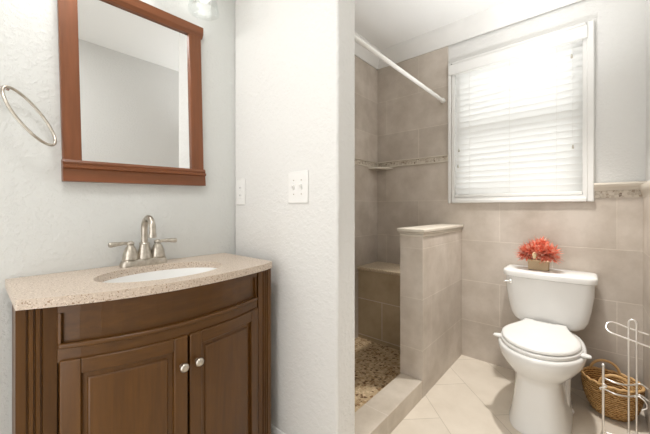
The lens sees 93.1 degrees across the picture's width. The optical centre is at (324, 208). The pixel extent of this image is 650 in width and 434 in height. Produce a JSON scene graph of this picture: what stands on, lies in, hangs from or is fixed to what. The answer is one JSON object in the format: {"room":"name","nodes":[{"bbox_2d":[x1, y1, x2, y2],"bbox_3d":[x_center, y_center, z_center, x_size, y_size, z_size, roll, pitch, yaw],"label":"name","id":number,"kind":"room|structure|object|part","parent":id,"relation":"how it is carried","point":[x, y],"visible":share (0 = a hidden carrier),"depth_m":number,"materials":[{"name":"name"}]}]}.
{"room":"bathroom","nodes":[
{"label":"bathroom","id":0,"kind":"room"},
{"bbox_2d":[0,0,377,433],"bbox_3d":[-0.597,-0.135,1.604,0.100,2.440,3.435,0,0,41],"label":"wall","id":1,"kind":"structure","parent":0,"point":[49,225],"depth_m":1.19,"materials":[{"name":"white paint"}]},
{"bbox_2d":[0,84,56,146],"bbox_3d":[-0.995,-0.313,0.993,0.192,0.206,0.086,0,0,-35],"label":"towel ring","id":2,"kind":"object","parent":1,"relation":"attached to","point":[3,88],"visible":1,"depth_m":1.00,"materials":[{"name":"silver metal"}]},
{"bbox_2d":[57,0,205,185],"bbox_3d":[-0.770,-0.483,1.297,0.038,0.760,0.542,0,1,41],"label":"wall mirror","id":3,"kind":"object","parent":1,"relation":"attached to","point":[130,75],"visible":1,"depth_m":1.27,"materials":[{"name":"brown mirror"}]},
{"bbox_3d":[-0.765,-0.143,1.303,0.038,0.079,0.534,0,1,41],"label":"rail","id":4,"kind":"part","parent":3,"relation":"part of","materials":[{"name":"brown wood"}]},
{"bbox_2d":[77,0,190,168],"bbox_3d":[-0.781,-0.483,1.306,0.010,0.700,0.468,0,1,41],"label":"mirror glass","id":5,"kind":"object","parent":3,"relation":"attached to","point":[134,66],"depth_m":1.28,"materials":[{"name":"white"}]},
{"bbox_3d":[-0.777,-0.839,1.293,0.034,0.048,0.542,0,1,41],"label":"rail","id":6,"kind":"part","parent":3,"relation":"part of","materials":[{"name":"brown wood"}]},
{"bbox_2d":[188,0,218,17],"bbox_3d":[-0.727,-1.021,1.262,0.151,0.208,0.618,0,0,41],"label":"vanity light","id":7,"kind":"object","parent":1,"relation":"attached to","point":[202,1],"visible":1,"depth_m":1.43,"materials":[{"name":"white glass"}]},
{"bbox_2d":[355,158,377,166],"bbox_3d":[0.036,-0.381,2.247,0.011,0.056,1.335,0,0,41],"label":"trim","id":8,"kind":"structure","parent":1,"relation":"attached to","point":[358,161],"depth_m":2.60,"materials":[{"name":"tile"}]},
{"bbox_2d":[355,32,380,69],"bbox_3d":[0.062,-1.296,2.224,0.080,0.118,1.335,0,0,41],"label":"trim","id":9,"kind":"structure","parent":1,"relation":"attached to","point":[361,52],"depth_m":2.56,"materials":[{"name":"white paint"}]},
{"bbox_2d":[368,167,391,170],"bbox_3d":[0.477,-0.345,2.648,0.149,0.016,0.149,0,0,41],"label":"corner shelf","id":10,"kind":"object","parent":1,"relation":"attached to","point":[372,168],"visible":1,"depth_m":2.63,"materials":[{"name":"beige stone"}]},
{"bbox_2d":[235,0,354,433],"bbox_3d":[-0.183,-0.135,1.463,0.710,2.440,0.134,0,0,41],"label":"wall","id":11,"kind":"structure","parent":0,"point":[295,59],"depth_m":1.31,"materials":[{"name":"white paint"}]},
{"bbox_2d":[237,179,244,204],"bbox_3d":[-0.440,-0.086,1.609,0.073,0.135,0.007,0,0,41],"label":"wall outlet","id":12,"kind":"object","parent":11,"relation":"attached to","point":[240,182],"visible":1,"depth_m":1.60,"materials":[{"name":"white plastic"}]},
{"bbox_2d":[288,170,307,202],"bbox_3d":[-0.120,-0.091,1.323,0.124,0.138,0.018,0,0,41],"label":"light switch","id":13,"kind":"object","parent":11,"relation":"attached to","point":[297,180],"visible":1,"depth_m":1.32,"materials":[{"name":"white plastic"}]},
{"bbox_2d":[355,35,445,102],"bbox_3d":[0.472,-0.826,1.867,0.038,0.038,1.334,0,0,41],"label":"curtain rod","id":14,"kind":"object","parent":11,"relation":"attached to","point":[358,40],"visible":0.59,"depth_m":1.78,"materials":[{"name":"white metal"}]},
{"bbox_2d":[397,224,463,397],"bbox_3d":[0.727,0.602,2.059,0.170,0.966,0.709,0,0,41],"label":"wall","id":15,"kind":"structure","parent":0,"point":[430,255],"depth_m":1.86,"materials":[{"name":"beige tile"}]},
{"bbox_2d":[355,0,509,49],"bbox_3d":[0.084,-1.395,1.011,1.907,0.080,3.435,0,0,41],"label":"ceiling","id":16,"kind":"structure","parent":0,"point":[384,23],"depth_m":2.17,"materials":[{"name":"white paint"}]},
{"bbox_2d":[355,337,648,433],"bbox_3d":[0.084,1.110,1.011,1.907,0.110,3.435,0,0,41],"label":"floor","id":17,"kind":"structure","parent":0,"point":[473,396],"depth_m":1.74,"materials":[{"name":"beige tile"}]},
{"bbox_2d":[12,268,270,433],"bbox_3d":[-0.607,0.672,1.150,0.476,0.826,0.790,0,0,41],"label":"vanity cabinet","id":18,"kind":"object","parent":17,"relation":"on","point":[194,360],"visible":0.98,"depth_m":0.95,"materials":[{"name":"brown wood"}]},
{"bbox_3d":[-0.734,0.337,0.851,0.014,0.097,0.008,0,0,41],"label":"moulding","id":19,"kind":"part","parent":18,"relation":"part of","materials":[{"name":"brown wood"}]},
{"bbox_3d":[-0.597,0.702,0.930,0.328,0.567,0.040,0,0,-33],"label":"door","id":20,"kind":"part","parent":18,"relation":"part of","materials":[{"name":"brown wood"}]},
{"bbox_3d":[-0.583,0.439,0.920,0.238,0.042,0.029,0,0,-33],"label":"rail","id":21,"kind":"part","parent":18,"relation":"part of","materials":[{"name":"brown wood"}]},
{"bbox_3d":[-0.585,0.700,0.922,0.206,0.451,0.022,0,0,-33],"label":"raised panel","id":22,"kind":"part","parent":18,"relation":"part of","materials":[{"name":"brown wood"}]},
{"bbox_2d":[5,253,271,310],"bbox_3d":[-0.612,0.315,1.155,0.465,0.165,0.794,0,0,41],"label":"countertop","id":23,"kind":"structure","parent":18,"relation":"on","point":[102,284],"depth_m":1.00,"materials":[{"name":"beige stone"}]},
{"bbox_2d":[108,215,176,267],"bbox_3d":[-0.719,0.130,1.247,0.132,0.205,0.254,0,0,41],"label":"faucet","id":24,"kind":"object","parent":23,"relation":"on","point":[145,256],"visible":1,"depth_m":1.25,"materials":[{"name":"silver metal"}]},
{"bbox_3d":[-0.798,0.140,1.199,0.020,0.021,0.077,0,0,35],"label":"lever","id":25,"kind":"part","parent":24,"relation":"part of","materials":[{"name":"silver metal"}]},
{"bbox_3d":[-0.778,0.168,1.231,0.059,0.074,0.059,0,0,41],"label":"handle","id":26,"kind":"part","parent":24,"relation":"part of","materials":[{"name":"silver metal"}]},
{"bbox_3d":[-0.745,0.218,1.269,0.062,0.028,0.174,0,0,41],"label":"plate","id":27,"kind":"part","parent":24,"relation":"part of","materials":[{"name":"silver metal"}]},
{"bbox_3d":[-0.745,0.172,1.269,0.060,0.066,0.060,0,0,41],"label":"spout","id":28,"kind":"part","parent":24,"relation":"part of","materials":[{"name":"silver metal"}]},
{"bbox_3d":[-0.712,0.087,1.241,0.110,0.120,0.025,0,0,41],"label":"spout","id":29,"kind":"part","parent":24,"relation":"part of","materials":[{"name":"silver metal"}]},
{"bbox_3d":[-0.711,0.168,1.308,0.059,0.074,0.059,0,0,41],"label":"handle","id":30,"kind":"part","parent":24,"relation":"part of","materials":[{"name":"silver metal"}]},
{"bbox_3d":[-0.682,0.140,1.332,0.077,0.021,0.020,0,0,-43],"label":"lever","id":31,"kind":"part","parent":24,"relation":"part of","materials":[{"name":"silver metal"}]},
{"bbox_2d":[104,267,216,282],"bbox_3d":[-0.596,0.327,1.150,0.315,0.141,0.454,0,0,41],"label":"sink basin","id":32,"kind":"object","parent":23,"relation":"in","point":[151,273],"depth_m":1.25,"materials":[{"name":"white ceramic"}]},
{"bbox_3d":[-0.494,0.274,1.056,0.106,0.029,0.642,0,0,44],"label":"rail","id":33,"kind":"part","parent":18,"relation":"part of","materials":[{"name":"brown wood"}]},
{"bbox_3d":[-0.499,0.406,1.064,0.123,0.039,0.639,0,0,41],"label":"rail","id":34,"kind":"part","parent":18,"relation":"part of","materials":[{"name":"brown wood"}]},
{"bbox_3d":[-0.498,0.335,1.060,0.094,0.100,0.641,0,0,44],"label":"false drawer","id":35,"kind":"part","parent":18,"relation":"part of","materials":[{"name":"brown wood"}]},
{"bbox_3d":[-0.492,0.381,1.058,0.117,0.015,0.639,0,0,41],"label":"bead moulding","id":36,"kind":"part","parent":18,"relation":"part of","materials":[{"name":"brown wood"}]},
{"bbox_3d":[-0.453,0.510,0.987,0.029,0.029,0.029,0,0,41],"label":"knob","id":37,"kind":"part","parent":18,"relation":"part of","materials":[{"name":"silver metal"}]},
{"bbox_3d":[-0.420,0.510,1.025,0.029,0.029,0.029,0,0,41],"label":"knob","id":38,"kind":"part","parent":18,"relation":"part of","materials":[{"name":"silver metal"}]},
{"bbox_3d":[-0.374,0.702,1.166,0.033,0.567,0.323,0,0,31],"label":"door","id":39,"kind":"part","parent":18,"relation":"part of","materials":[{"name":"brown wood"}]},
{"bbox_3d":[-0.365,0.700,1.157,0.020,0.451,0.207,0,0,31],"label":"raised panel","id":40,"kind":"part","parent":18,"relation":"part of","materials":[{"name":"brown wood"}]},
{"bbox_3d":[-0.363,0.439,1.155,0.026,0.042,0.237,0,0,31],"label":"rail","id":41,"kind":"part","parent":18,"relation":"part of","materials":[{"name":"brown wood"}]},
{"bbox_3d":[-0.294,0.337,1.303,0.013,0.097,0.009,0,0,41],"label":"moulding","id":42,"kind":"part","parent":18,"relation":"part of","materials":[{"name":"brown wood"}]},
{"bbox_2d":[357,261,399,349],"bbox_3d":[0.585,0.764,2.443,0.581,0.582,0.317,0,0,41],"label":"shower bench","id":43,"kind":"object","parent":17,"relation":"on","point":[378,282],"depth_m":2.40,"materials":[{"name":"beige tile"}]},
{"bbox_2d":[355,373,421,433],"bbox_3d":[0.296,1.035,1.560,0.133,0.100,0.642,0,0,41],"label":"shower curb","id":44,"kind":"object","parent":17,"relation":"on","point":[384,411],"depth_m":1.55,"materials":[{"name":"tile"}]},
{"bbox_2d":[493,265,597,433],"bbox_3d":[1.181,0.729,1.667,0.450,0.712,0.687,0,0,41],"label":"toilet","id":45,"kind":"object","parent":17,"relation":"on","point":[543,352],"visible":1,"depth_m":1.55,"materials":[{"name":"white ceramic"}]},
{"bbox_2d":[514,237,563,270],"bbox_3d":[1.293,0.267,1.869,0.265,0.211,0.199,0,0,41],"label":"flower pot","id":46,"kind":"object","parent":45,"relation":"on","point":[540,248],"visible":1,"depth_m":1.83,"materials":[{"name":"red plant"}]},
{"bbox_3d":[1.301,0.344,1.874,0.111,0.056,0.072,0,0,41],"label":"pot","id":47,"kind":"part","parent":46,"relation":"part of","materials":[{"name":"beige wood"}]},
{"bbox_3d":[1.111,0.684,1.593,0.346,0.018,0.452,0,0,41],"label":"seat","id":48,"kind":"part","parent":45,"relation":"part of","materials":[{"name":"white plastic"}]},
{"bbox_3d":[1.113,0.661,1.594,0.336,0.020,0.446,0,0,41],"label":"seat lid","id":49,"kind":"part","parent":45,"relation":"part of","materials":[{"name":"white plastic"}]},
{"bbox_3d":[1.333,0.555,1.841,0.424,0.284,0.208,0,0,41],"label":"tank","id":50,"kind":"part","parent":45,"relation":"part of","materials":[{"name":"white ceramic"}]},
{"bbox_3d":[1.331,0.394,1.839,0.450,0.041,0.230,0,0,41],"label":"tank lid","id":51,"kind":"part","parent":45,"relation":"part of","materials":[{"name":"white ceramic"}]},
{"bbox_2d":[580,359,645,421],"bbox_3d":[1.509,0.959,1.623,0.251,0.245,0.227,0,0,41],"label":"wicker basket","id":52,"kind":"object","parent":17,"relation":"on","point":[616,407],"visible":0.82,"depth_m":1.58,"materials":[{"name":"wicker"}]},
{"bbox_3d":[1.549,0.871,1.705,0.135,0.069,0.013,0,0,32],"label":"handle","id":53,"kind":"part","parent":52,"relation":"part of","materials":[{"name":"wicker"}]},
{"bbox_3d":[1.461,0.871,1.547,0.136,0.069,0.014,0,0,37],"label":"handle","id":54,"kind":"part","parent":52,"relation":"part of","materials":[{"name":"wicker"}]},
{"bbox_2d":[599,319,649,433],"bbox_3d":[1.339,0.789,1.380,0.166,0.593,0.136,0,0,41],"label":"toilet paper stand","id":55,"kind":"object","parent":17,"relation":"on","point":[636,384],"visible":1,"depth_m":1.37,"materials":[{"name":"silver metal"}]},
{"bbox_3d":[1.274,0.894,1.410,0.010,0.342,0.010,0,0,41],"label":"post","id":56,"kind":"part","parent":55,"relation":"part of","materials":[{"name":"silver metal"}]},
{"bbox_3d":[1.350,0.560,1.377,0.145,0.073,0.059,0,0,41],"label":"roll arm","id":57,"kind":"part","parent":55,"relation":"part of","materials":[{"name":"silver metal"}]},
{"bbox_2d":[378,0,645,408],"bbox_3d":[1.187,-0.135,2.201,1.807,2.440,0.110,0,0,41],"label":"wall","id":58,"kind":"structure","parent":0,"point":[603,237],"depth_m":1.97,"materials":[{"name":"beige tile"}]},
{"bbox_2d":[378,154,447,166],"bbox_3d":[0.702,-0.381,2.544,0.625,0.056,0.011,0,0,41],"label":"trim","id":59,"kind":"structure","parent":58,"relation":"attached to","point":[441,158],"depth_m":2.51,"materials":[{"name":"tile"}]},
{"bbox_2d":[377,0,580,69],"bbox_3d":[1.073,-1.296,2.175,1.669,0.118,0.080,0,0,41],"label":"trim","id":60,"kind":"structure","parent":58,"relation":"attached to","point":[510,12],"depth_m":2.19,"materials":[{"name":"white paint"}]},
{"bbox_2d":[448,20,593,202],"bbox_3d":[1.286,-0.567,2.104,0.836,1.057,0.128,0,0,41],"label":"window","id":61,"kind":"structure","parent":58,"relation":"in","point":[588,43],"depth_m":1.88,"materials":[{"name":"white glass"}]},
{"bbox_2d":[448,25,587,197],"bbox_3d":[1.255,-0.578,2.086,0.804,0.994,0.076,0,0,41],"label":"window blind","id":62,"kind":"object","parent":61,"relation":"attached to","point":[519,113],"visible":1,"depth_m":2.04,"materials":[{"name":"white plastic"}]},
{"bbox_3d":[1.052,-0.550,2.244,0.002,0.910,0.002,0,0,41],"label":"ladder cord","id":63,"kind":"part","parent":62,"relation":"part of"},
{"bbox_3d":[1.245,-0.550,2.076,0.002,0.910,0.002,0,0,41],"label":"ladder cord","id":64,"kind":"part","parent":62,"relation":"part of","materials":[{"name":"white fabric"}]},
{"bbox_3d":[1.268,-0.091,2.088,0.735,0.020,0.044,0,0,41],"label":"rail","id":65,"kind":"part","parent":62,"relation":"part of","materials":[{"name":"white plastic"}]},
{"bbox_2d":[594,181,646,197],"bbox_3d":[1.643,-0.103,1.720,0.212,0.087,0.042,0,0,41],"label":"trim","id":66,"kind":"structure","parent":58,"relation":"attached to","point":[610,189],"depth_m":1.72,"materials":[{"name":"beige tile"}]},
{"bbox_2d":[643,0,649,433],"bbox_3d":[0.722,-0.135,0.429,0.120,2.440,3.395,0,0,41],"label":"wall","id":67,"kind":"structure","parent":0,"point":[646,200],"depth_m":1.58,"materials":[{"name":"white paint"}]},
{"bbox_2d":[640,181,649,196],"bbox_3d":[1.330,-0.095,1.218,0.024,0.069,1.185,0,0,41],"label":"trim","id":68,"kind":"structure","parent":67,"relation":"attached to","point":[644,188],"depth_m":1.52,"materials":[{"name":"beige tile"}]}
]}

